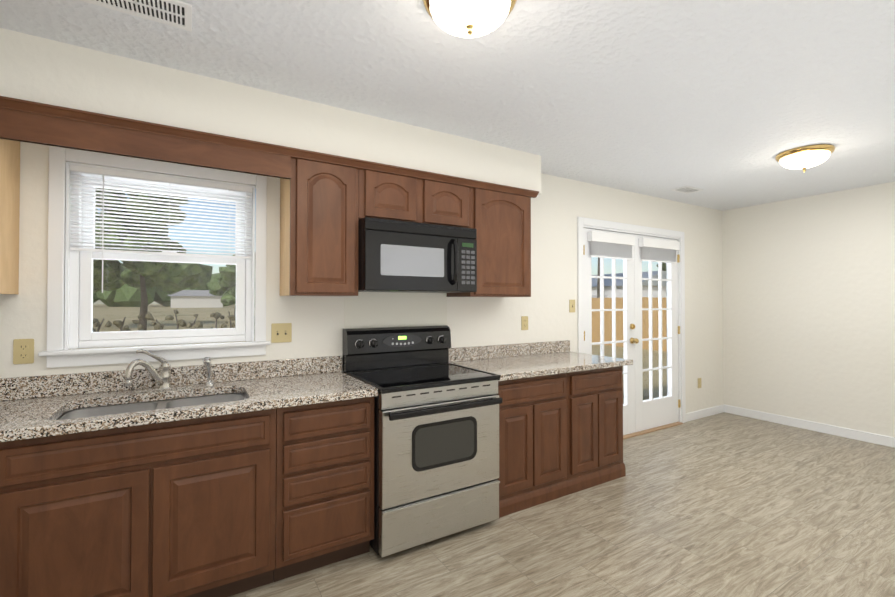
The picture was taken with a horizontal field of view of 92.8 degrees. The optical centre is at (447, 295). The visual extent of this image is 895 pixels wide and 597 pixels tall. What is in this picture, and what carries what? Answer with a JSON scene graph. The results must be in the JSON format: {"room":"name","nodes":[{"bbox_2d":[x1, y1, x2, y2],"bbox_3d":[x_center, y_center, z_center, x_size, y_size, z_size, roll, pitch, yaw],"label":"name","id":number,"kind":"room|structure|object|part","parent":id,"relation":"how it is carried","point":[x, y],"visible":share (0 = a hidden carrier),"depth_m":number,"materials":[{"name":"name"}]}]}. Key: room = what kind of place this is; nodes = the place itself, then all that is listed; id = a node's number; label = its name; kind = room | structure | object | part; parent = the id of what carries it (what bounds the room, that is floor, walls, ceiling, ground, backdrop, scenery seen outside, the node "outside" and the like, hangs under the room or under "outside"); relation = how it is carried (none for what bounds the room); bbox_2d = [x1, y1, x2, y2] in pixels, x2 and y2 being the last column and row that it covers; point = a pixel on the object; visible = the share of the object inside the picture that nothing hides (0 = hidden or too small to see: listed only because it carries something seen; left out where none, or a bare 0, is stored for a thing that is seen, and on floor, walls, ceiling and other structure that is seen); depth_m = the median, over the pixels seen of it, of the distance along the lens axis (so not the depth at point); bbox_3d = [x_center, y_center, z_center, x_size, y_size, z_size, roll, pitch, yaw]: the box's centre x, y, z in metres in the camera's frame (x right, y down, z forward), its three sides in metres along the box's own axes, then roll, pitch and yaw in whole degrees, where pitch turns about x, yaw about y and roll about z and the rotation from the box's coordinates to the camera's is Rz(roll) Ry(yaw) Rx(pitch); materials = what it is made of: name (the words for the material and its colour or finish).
{"room":"kitchen","nodes":[
{"label":"kitchen","id":0,"kind":"room"},
{"bbox_2d":[0,142,723,412],"bbox_3d":[-0.015,0.167,3.321,8.260,2.505,0.150,0,-1,-31],"label":"wall","id":1,"kind":"structure","parent":0,"point":[559,205],"depth_m":3.64,"materials":[{"name":"white paint"}]},
{"bbox_2d":[0,100,23,293],"bbox_3d":[-2.120,-0.409,1.768,0.415,0.799,0.342,0,-1,-31],"label":"upper cabinet","id":2,"kind":"object","parent":1,"relation":"attached to","point":[11,126],"depth_m":1.89,"materials":[{"name":"brown wood"}]},
{"bbox_3d":[-0.940,-0.783,2.276,3.785,0.039,0.054,0,-1,-31],"label":"crown","id":3,"kind":"part","parent":2,"relation":"part of","materials":[{"name":"brown wood"}]},
{"bbox_2d":[13,339,33,363],"bbox_3d":[-2.012,0.264,2.023,0.072,0.118,0.008,0,-1,-31],"label":"electrical outlet","id":4,"kind":"object","parent":1,"relation":"attached to","point":[23,351],"visible":1,"depth_m":2.02,"materials":[{"name":"beige plastic"}]},
{"bbox_2d":[19,344,27,349],"bbox_3d":[-2.010,0.243,2.021,0.033,0.027,0.002,0,-1,-31],"label":"receptacle","id":5,"kind":"object","parent":4,"relation":"attached to","point":[21,346],"depth_m":2.02,"materials":[{"name":"beige plastic"}]},
{"bbox_2d":[19,353,27,358],"bbox_3d":[-2.010,0.284,2.020,0.033,0.027,0.002,0,-1,-31],"label":"receptacle","id":6,"kind":"object","parent":4,"relation":"attached to","point":[21,355],"depth_m":2.02,"materials":[{"name":"beige plastic"}]},
{"bbox_2d":[38,341,270,355],"bbox_3d":[-1.516,0.280,2.314,1.030,0.020,0.082,0,-1,-31],"label":"window sill","id":7,"kind":"structure","parent":1,"relation":"attached to","point":[134,349],"depth_m":2.25,"materials":[{"name":"white wood"}]},
{"bbox_2d":[46,146,266,367],"bbox_3d":[-1.553,-0.185,2.380,0.984,1.077,0.156,0,-1,-31],"label":"window","id":8,"kind":"structure","parent":1,"relation":"in","point":[59,157],"depth_m":2.30,"materials":[{"name":"white wood"}]},
{"bbox_2d":[64,162,254,349],"bbox_3d":[-1.531,-0.196,2.344,0.860,0.933,0.035,0,-1,-31],"label":"liner","id":9,"kind":"object","parent":8,"relation":"attached to","point":[67,258],"visible":0.93,"depth_m":2.14,"materials":[{"name":"white"}]},
{"bbox_2d":[70,165,252,192],"bbox_3d":[-1.531,-0.636,2.350,0.832,0.028,0.028,0,-1,-31],"label":"blind headrail","id":10,"kind":"object","parent":9,"relation":"attached to","point":[152,178],"visible":1,"depth_m":2.31,"materials":[{"name":"white plastic"}]},
{"bbox_2d":[102,174,103,292],"bbox_3d":[-1.763,-0.319,2.180,0.006,0.610,0.008,0,-1,-31],"label":"blind wand","id":11,"kind":"object","parent":10,"relation":"hanging from","point":[102,232],"visible":1,"depth_m":2.18,"materials":[{"name":"white plastic"}]},
{"bbox_3d":[-1.567,-0.195,2.403,0.860,0.933,0.103,0,-1,-31],"label":"frame","id":12,"kind":"part","parent":8,"relation":"part of","materials":[{"name":"white plastic"}]},
{"bbox_3d":[-1.531,-0.231,2.345,0.828,0.012,0.024,0,-1,-31],"label":"window blind bottom rail","id":13,"kind":"part","parent":8,"relation":"part of","materials":[{"name":"white plastic"}]},
{"bbox_3d":[-1.558,0.000,2.386,0.768,0.464,0.038,0,-1,-31],"label":"window sash","id":14,"kind":"part","parent":8,"relation":"part of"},
{"bbox_3d":[-1.579,-0.404,2.427,0.768,0.424,0.038,0,-1,-31],"label":"window sash","id":15,"kind":"part","parent":8,"relation":"part of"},
{"bbox_3d":[-1.568,-0.192,2.406,0.678,0.770,0.046,0,-1,-31],"label":"glass","id":16,"kind":"part","parent":8,"relation":"part of","materials":[{"name":"clear glass"}]},
{"bbox_3d":[-1.524,-0.426,2.335,0.002,0.394,0.001,0,-1,-31],"label":"blind cord","id":17,"kind":"part","parent":8,"relation":"part of","materials":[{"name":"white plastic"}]},
{"bbox_3d":[-1.272,-0.424,2.487,0.002,0.394,0.001,0,-1,-31],"label":"blind cord","id":18,"kind":"part","parent":8,"relation":"part of","materials":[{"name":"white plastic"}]},
{"bbox_2d":[0,355,341,400],"bbox_3d":[-1.716,0.438,2.189,2.380,0.104,0.020,0,-1,-31],"label":"backsplash","id":19,"kind":"structure","parent":1,"relation":"attached to","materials":[{"name":"stone"}]},
{"bbox_2d":[271,323,291,342],"bbox_3d":[-1.018,0.228,2.618,0.118,0.118,0.015,0,-1,-31],"label":"light switch","id":20,"kind":"object","parent":1,"relation":"attached to","point":[281,332],"visible":1,"depth_m":2.62,"materials":[{"name":"beige plastic"}]},
{"bbox_2d":[276,148,363,295],"bbox_3d":[-0.775,-0.388,2.579,0.394,0.775,0.342,0,-1,-31],"label":"upper cabinet","id":21,"kind":"object","parent":1,"relation":"attached to","point":[328,202],"depth_m":2.43,"materials":[{"name":"brown wood"}]},
{"bbox_3d":[-0.692,-0.387,2.441,0.335,0.742,0.019,0,-1,-31],"label":"door","id":22,"kind":"part","parent":21,"relation":"part of","materials":[{"name":"brown wood"}]},
{"bbox_2d":[358,217,476,292],"bbox_3d":[-0.231,-0.241,2.826,0.791,0.428,0.474,0,-1,-31],"label":"microwave","id":23,"kind":"object","parent":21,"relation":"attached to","point":[403,256],"visible":1,"depth_m":2.64,"materials":[{"name":"black"}]},
{"bbox_3d":[-0.214,-0.206,2.647,0.634,0.355,0.034,0,-1,-31],"label":"door","id":24,"kind":"part","parent":23,"relation":"part of","materials":[{"name":"black"}]},
{"bbox_3d":[0.047,-0.221,2.754,0.029,0.302,0.065,0,-1,-31],"label":"handle","id":25,"kind":"part","parent":23,"relation":"part of","materials":[{"name":"black plastic"}]},
{"bbox_2d":[344,292,446,372],"bbox_3d":[-0.345,0.166,3.032,0.795,0.700,0.004,0,-1,-31],"label":"panel","id":26,"kind":"object","parent":1,"relation":"attached to","point":[378,309],"visible":0.29,"depth_m":3.01,"materials":[{"name":"white paint"}]},
{"bbox_2d":[447,184,535,296],"bbox_3d":[0.317,-0.380,3.237,0.563,0.775,0.342,0,-1,-31],"label":"upper cabinet","id":27,"kind":"object","parent":1,"relation":"attached to","point":[503,215],"depth_m":3.09,"materials":[{"name":"brown wood"}]},
{"bbox_3d":[0.405,-0.380,3.101,0.499,0.742,0.019,0,-1,-31],"label":"door","id":28,"kind":"part","parent":27,"relation":"part of","materials":[{"name":"brown wood"}]},
{"bbox_2d":[449,340,569,361],"bbox_3d":[0.547,0.454,3.554,1.323,0.104,0.020,0,-1,-31],"label":"backsplash","id":29,"kind":"structure","parent":1,"relation":"attached to","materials":[{"name":"stone"}]},
{"bbox_2d":[521,316,527,329],"bbox_3d":[0.660,0.233,3.634,0.072,0.118,0.008,0,-1,-31],"label":"electrical outlet","id":30,"kind":"object","parent":1,"relation":"attached to","point":[524,322],"visible":1,"depth_m":3.63,"materials":[{"name":"beige plastic"}]},
{"bbox_2d":[569,300,574,311],"bbox_3d":[1.155,0.094,3.929,0.072,0.118,0.015,0,-1,-31],"label":"light switch","id":31,"kind":"object","parent":1,"relation":"attached to","point":[571,305],"visible":1,"depth_m":3.92,"materials":[{"name":"beige plastic"}]},
{"bbox_2d":[583,228,634,434],"bbox_3d":[1.610,0.386,4.229,0.779,2.056,0.080,0,-1,-31],"label":"door leaf","id":32,"kind":"structure","parent":1,"relation":"in","point":[628,309],"depth_m":4.32,"materials":[{"name":"white wood"}]},
{"bbox_2d":[587,231,634,245],"bbox_3d":[1.627,-0.563,4.212,0.649,0.095,0.056,0,-1,-31],"label":"blind valance","id":33,"kind":"object","parent":32,"relation":"attached to","point":[602,237],"visible":0.92,"depth_m":4.16,"materials":[{"name":"white plastic"}]},
{"bbox_2d":[589,242,632,257],"bbox_3d":[1.624,-0.450,4.215,0.619,0.126,0.025,0,-1,-31],"label":"blind stack","id":34,"kind":"object","parent":33,"relation":"hanging from","point":[609,250],"visible":1,"depth_m":4.20,"materials":[{"name":"white plastic"}]},
{"bbox_3d":[1.625,-0.377,4.213,0.619,0.013,0.023,0,-1,-31],"label":"french door blind bottom rail","id":35,"kind":"part","parent":32,"relation":"part of","materials":[{"name":"white plastic"}]},
{"bbox_2d":[591,257,669,399],"bbox_3d":[1.960,0.305,4.406,1.317,1.627,0.097,0,-1,-31],"label":"french door","id":36,"kind":"structure","parent":1,"relation":"in","point":[633,340],"depth_m":4.40,"materials":[{"name":"clear glass"}]},
{"bbox_3d":[1.601,0.303,4.244,0.535,1.627,0.004,0,-1,-31],"label":"glass","id":37,"kind":"part","parent":36,"relation":"part of","materials":[{"name":"clear glass"}]},
{"bbox_3d":[1.919,0.462,4.366,0.064,0.064,0.074,0,-1,-31],"label":"knob","id":38,"kind":"part","parent":36,"relation":"part of","materials":[{"name":"gold metal"}]},
{"bbox_3d":[2.271,0.308,4.648,0.535,1.627,0.004,0,-1,-31],"label":"glass","id":39,"kind":"part","parent":36,"relation":"part of","materials":[{"name":"clear glass"}]},
{"bbox_2d":[577,217,685,422],"bbox_3d":[1.919,0.350,4.474,1.735,2.165,0.169,0,-1,-31],"label":"door frame","id":40,"kind":"structure","parent":1,"relation":"attached to","point":[581,221],"depth_m":4.62,"materials":[{"name":"white wood"}]},
{"bbox_2d":[623,422,682,438],"bbox_3d":[1.923,1.426,4.454,1.566,0.013,0.185,0,-1,-31],"label":"door threshold sill","id":41,"kind":"structure","parent":1,"relation":"attached to","point":[650,430],"depth_m":4.50,"materials":[{"name":"beige wood"}]},
{"bbox_2d":[634,234,678,431],"bbox_3d":[2.280,0.391,4.633,0.779,2.056,0.080,0,-1,-31],"label":"door leaf","id":42,"kind":"structure","parent":1,"relation":"in","point":[660,410],"depth_m":4.62,"materials":[{"name":"white wood"}]},
{"bbox_2d":[639,237,678,249],"bbox_3d":[2.297,-0.558,4.616,0.649,0.095,0.056,0,-1,-31],"label":"blind valance","id":43,"kind":"object","parent":42,"relation":"attached to","point":[658,243],"visible":0.92,"depth_m":4.56,"materials":[{"name":"white plastic"}]},
{"bbox_2d":[640,247,676,261],"bbox_3d":[2.294,-0.445,4.618,0.619,0.126,0.025,0,-1,-31],"label":"blind stack","id":44,"kind":"object","parent":43,"relation":"hanging from","point":[646,253],"visible":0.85,"depth_m":4.60,"materials":[{"name":"white plastic"}]},
{"bbox_3d":[2.294,-0.372,4.617,0.619,0.013,0.023,0,-1,-31],"label":"french door blind bottom rail","id":45,"kind":"part","parent":42,"relation":"part of","materials":[{"name":"white plastic"}]},
{"bbox_2d":[698,378,700,387],"bbox_3d":[2.969,1.027,5.017,0.070,0.115,0.007,0,-1,-31],"label":"electrical outlet","id":46,"kind":"object","parent":1,"relation":"attached to","point":[699,382],"visible":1,"depth_m":5.01,"materials":[{"name":"beige plastic"}]},
{"bbox_2d":[686,404,723,421],"bbox_3d":[3.053,1.392,5.060,0.815,0.095,0.014,0,-1,-31],"label":"baseboard","id":47,"kind":"structure","parent":1,"relation":"attached to","point":[690,416],"depth_m":5.05,"materials":[{"name":"white wood"}]},
{"bbox_2d":[0,0,894,210],"bbox_3d":[0.953,-1.130,1.730,8.260,0.050,3.900,0,-1,-31],"label":"ceiling","id":48,"kind":"structure","parent":0,"point":[722,104],"depth_m":2.10,"materials":[{"name":"white paint"}]},
{"bbox_2d":[80,0,191,31],"bbox_3d":[-1.176,-1.102,1.597,0.375,0.008,0.180,0,-1,-31],"label":"ceiling vent","id":49,"kind":"object","parent":48,"relation":"in","point":[176,13],"visible":1,"depth_m":1.64,"materials":[{"name":"white metal"}]},
{"bbox_2d":[0,28,540,194],"bbox_3d":[-1.328,-0.951,2.259,4.600,0.295,0.335,0,-1,-31],"label":"soffit","id":50,"kind":"structure","parent":48,"relation":"attached to","point":[43,70],"depth_m":2.19,"materials":[{"name":"white paint"}]},
{"bbox_2d":[422,0,516,37],"bbox_3d":[0.082,-1.031,1.566,0.352,0.150,0.352,0,-1,-31],"label":"ceiling light","id":51,"kind":"object","parent":48,"relation":"attached to","point":[467,18],"visible":1,"depth_m":1.54,"materials":[{"name":"white glass"}]},
{"bbox_2d":[671,186,703,193],"bbox_3d":[2.423,-1.070,4.309,0.300,0.008,0.170,0,-1,-31],"label":"ceiling vent","id":52,"kind":"object","parent":48,"relation":"in","point":[686,189],"visible":1,"depth_m":4.29,"materials":[{"name":"white metal"}]},
{"bbox_2d":[775,144,834,171],"bbox_3d":[2.701,-1.012,3.226,0.352,0.150,0.352,0,-1,-31],"label":"ceiling light","id":53,"kind":"object","parent":48,"relation":"attached to","point":[805,157],"visible":1,"depth_m":3.14,"materials":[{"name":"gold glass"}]},
{"bbox_2d":[229,412,894,596],"bbox_3d":[0.953,1.425,1.700,8.260,0.050,3.900,0,-1,-31],"label":"floor","id":54,"kind":"structure","parent":0,"point":[724,504],"depth_m":2.51,"materials":[{"name":"plastic"}]},
{"bbox_2d":[0,436,51,596],"bbox_3d":[-2.179,0.962,1.556,0.941,0.872,0.616,0,-1,-31],"label":"base cabinet","id":55,"kind":"object","parent":54,"relation":"on","point":[25,464],"depth_m":1.58,"materials":[{"name":"brown wood"}]},
{"bbox_2d":[186,570,272,596],"bbox_3d":[-1.412,1.355,2.063,0.981,0.099,0.532,0,-1,-31],"label":"toe kick","id":56,"kind":"object","parent":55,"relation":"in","point":[265,578],"depth_m":2.01,"materials":[{"name":"brown wood"}]},
{"bbox_2d":[0,409,275,596],"bbox_3d":[-1.395,0.917,2.040,0.981,0.773,0.597,0,-1,-31],"label":"base cabinet","id":57,"kind":"object","parent":54,"relation":"on","point":[126,493],"depth_m":1.83,"materials":[{"name":"brown wood"}]},
{"bbox_2d":[248,397,373,586],"bbox_3d":[-0.774,0.972,2.403,0.538,0.872,0.616,0,-1,-31],"label":"base cabinet","id":58,"kind":"object","parent":54,"relation":"on","point":[311,466],"depth_m":2.11,"materials":[{"name":"brown wood"}]},
{"bbox_2d":[0,355,377,441],"bbox_3d":[-1.553,0.555,1.917,2.380,0.345,0.652,0,-1,-31],"label":"countertop","id":59,"kind":"structure","parent":58,"relation":"on","point":[43,406],"depth_m":2.10,"materials":[{"name":"stone"}]},
{"bbox_2d":[57,393,245,419],"bbox_3d":[-1.341,0.629,1.990,0.780,0.200,0.450,0,-1,-31],"label":"sink","id":60,"kind":"object","parent":59,"relation":"in","point":[135,405],"depth_m":2.11,"materials":[{"name":"silver metal"}]},
{"bbox_2d":[124,349,214,392],"bbox_3d":[-1.423,0.377,2.204,0.390,0.223,0.156,0,-1,-31],"label":"faucet","id":61,"kind":"object","parent":59,"relation":"on","point":[162,378],"visible":1,"depth_m":2.19,"materials":[{"name":"silver metal"}]},
{"bbox_3d":[-1.512,0.390,2.139,0.165,0.157,0.132,0,-1,-31],"label":"spout","id":62,"kind":"part","parent":61,"relation":"part of","materials":[{"name":"silver metal"}]},
{"bbox_3d":[-1.502,0.313,2.168,0.130,0.095,0.105,0,-1,-31],"label":"lever","id":63,"kind":"part","parent":61,"relation":"part of","materials":[{"name":"silver metal"}]},
{"bbox_3d":[-0.778,1.359,2.445,0.495,0.099,0.532,0,-1,-31],"label":"toekick drawer","id":64,"kind":"part","parent":58,"relation":"part of","materials":[{"name":"brown wood"}]},
{"bbox_3d":[-0.761,0.922,2.423,0.495,0.773,0.597,0,-1,-31],"label":"drawer","id":65,"kind":"part","parent":58,"relation":"part of","materials":[{"name":"brown wood"}]},
{"bbox_2d":[342,325,502,556],"bbox_3d":[-0.170,0.813,2.689,0.782,1.197,0.736,0,-1,-31],"label":"range","id":66,"kind":"object","parent":54,"relation":"on","point":[436,450],"visible":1,"depth_m":2.44,"materials":[{"name":"silver metal"}]},
{"bbox_3d":[-0.562,0.312,2.750,0.054,0.054,0.028,0,-1,-31],"label":"knob","id":67,"kind":"part","parent":66,"relation":"part of","materials":[{"name":"black plastic"}]},
{"bbox_3d":[-0.481,0.313,2.799,0.054,0.054,0.028,0,-1,-31],"label":"knob","id":68,"kind":"part","parent":66,"relation":"part of","materials":[{"name":"black plastic"}]},
{"bbox_2d":[346,363,500,393],"bbox_3d":[-0.160,0.503,2.676,0.782,0.028,0.589,0,-1,-31],"label":"cooktop","id":69,"kind":"object","parent":66,"relation":"in","point":[439,376],"depth_m":2.56,"materials":[{"name":"black glass"}]},
{"bbox_3d":[-0.116,0.316,3.018,0.054,0.054,0.028,0,-1,-31],"label":"knob","id":70,"kind":"part","parent":66,"relation":"part of","materials":[{"name":"black plastic"}]},
{"bbox_3d":[-0.025,1.250,2.443,0.772,0.238,0.050,0,-1,-31],"label":"drawer","id":71,"kind":"part","parent":66,"relation":"part of","materials":[{"name":"silver metal"}]},
{"bbox_2d":[379,394,498,509],"bbox_3d":[-0.023,0.865,2.445,0.772,0.512,0.057,0,-1,-31],"label":"oven","id":72,"kind":"object","parent":66,"relation":"in","point":[428,458],"depth_m":2.39,"materials":[{"name":"silver metal"}]},
{"bbox_3d":[-0.035,0.316,3.068,0.054,0.054,0.028,0,-1,-31],"label":"knob","id":73,"kind":"part","parent":66,"relation":"part of","materials":[{"name":"black plastic"}]},
{"bbox_2d":[497,372,572,517],"bbox_3d":[0.422,0.980,3.123,0.669,0.872,0.616,0,-1,-31],"label":"base cabinet","id":74,"kind":"object","parent":54,"relation":"on","point":[560,435],"depth_m":2.87,"materials":[{"name":"brown wood"}]},
{"bbox_2d":[573,366,625,492],"bbox_3d":[0.973,0.984,3.456,0.618,0.872,0.616,0,-1,-31],"label":"base cabinet","id":75,"kind":"object","parent":54,"relation":"on","point":[597,393],"depth_m":3.19,"materials":[{"name":"brown wood"}]},
{"bbox_2d":[449,340,632,380],"bbox_3d":[0.719,0.471,3.288,1.343,0.144,0.652,0,-1,-31],"label":"countertop","id":76,"kind":"structure","parent":75,"relation":"on","point":[516,361],"depth_m":3.30,"materials":[{"name":"stone"}]},
{"bbox_2d":[722,182,894,436],"bbox_3d":[4.426,0.172,3.808,0.150,2.505,3.600,0,-1,-31],"label":"wall","id":77,"kind":"structure","parent":0,"point":[808,308],"depth_m":4.53,"materials":[{"name":"white paint"}]},
{"bbox_2d":[724,404,894,447],"bbox_3d":[4.346,1.377,3.764,0.017,0.095,3.570,0,-1,-31],"label":"baseboard","id":78,"kind":"structure","parent":77,"relation":"attached to","point":[884,440],"depth_m":4.51,"materials":[{"name":"white wood"}]},
{"label":"outside","id":79,"kind":"structure","parent":0,"visible":0},
{"bbox_2d":[78,304,666,403],"bbox_3d":[-47.240,3.276,126.623,350.000,0.200,259.840,0,-1,-31],"label":"ground","id":80,"kind":"structure","parent":79,"point":[183,316],"depth_m":34.67,"materials":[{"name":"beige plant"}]},
{"bbox_2d":[93,208,125,292],"bbox_3d":[-22.106,-1.968,25.319,6.429,8.016,6.445,0,-1,-31],"label":"tree","id":81,"kind":"object","parent":80,"relation":"on","point":[118,285],"depth_m":25.34,"materials":[{"name":"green plant"}]},
{"bbox_2d":[93,188,212,330],"bbox_3d":[-14.704,-1.683,20.070,6.403,7.320,7.006,0,-1,-31],"label":"tree","id":82,"kind":"object","parent":80,"relation":"on","point":[109,266],"depth_m":19.61,"materials":[{"name":"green plant"}]},
{"bbox_2d":[93,263,227,306],"bbox_3d":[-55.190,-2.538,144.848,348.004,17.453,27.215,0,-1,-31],"label":"tree","id":83,"kind":"object","parent":80,"relation":"on","point":[136,292],"depth_m":118.99,"materials":[{"name":"green plant"}]},
{"bbox_2d":[93,309,254,334],"bbox_3d":[-10.122,1.219,16.991,7.457,1.432,0.700,0,-1,-31],"label":"bushes","id":84,"kind":"object","parent":80,"relation":"on","point":[149,316],"depth_m":16.34,"materials":[{"name":"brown plant"}]},
{"bbox_2d":[168,290,222,307],"bbox_3d":[-63.196,0.751,107.600,12.000,4.400,9.000,0,-1,-31],"label":"house","id":85,"kind":"structure","parent":80,"relation":"on","point":[203,296],"depth_m":104.38,"materials":[{"name":"grey"}]},
{"bbox_2d":[209,255,235,319],"bbox_3d":[-17.860,-0.683,36.761,4.693,5.723,5.648,0,-1,-31],"label":"tree","id":86,"kind":"object","parent":80,"relation":"on","point":[230,299],"visible":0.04,"depth_m":35.79,"materials":[{"name":"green plant"}]},
{"bbox_2d":[597,257,599,297],"bbox_3d":[7.642,-2.370,20.739,3.403,8.696,3.390,0,-1,-31],"label":"tree","id":87,"kind":"object","parent":80,"relation":"on","point":[598,286],"depth_m":21.20,"materials":[{"name":"brown plant"}]},
{"bbox_2d":[592,270,665,297],"bbox_3d":[9.774,0.342,24.312,4.400,3.250,5.400,0,-1,-31],"label":"shed","id":88,"kind":"object","parent":80,"relation":"on","point":[645,283],"depth_m":22.11,"materials":[{"name":"white"}]},
{"bbox_2d":[592,297,666,351],"bbox_3d":[3.832,1.010,19.886,0.060,1.810,23.568,0,-1,-31],"label":"fence","id":89,"kind":"object","parent":80,"relation":"on","point":[619,303],"depth_m":15.61,"materials":[{"name":"brown wood"}]},
{"bbox_2d":[656,260,665,270],"bbox_3d":[17.015,-2.590,29.791,6.772,9.360,7.067,0,-1,-31],"label":"tree","id":90,"kind":"object","parent":80,"relation":"on","point":[663,266],"depth_m":30.55,"materials":[{"name":"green plant"}]}
]}

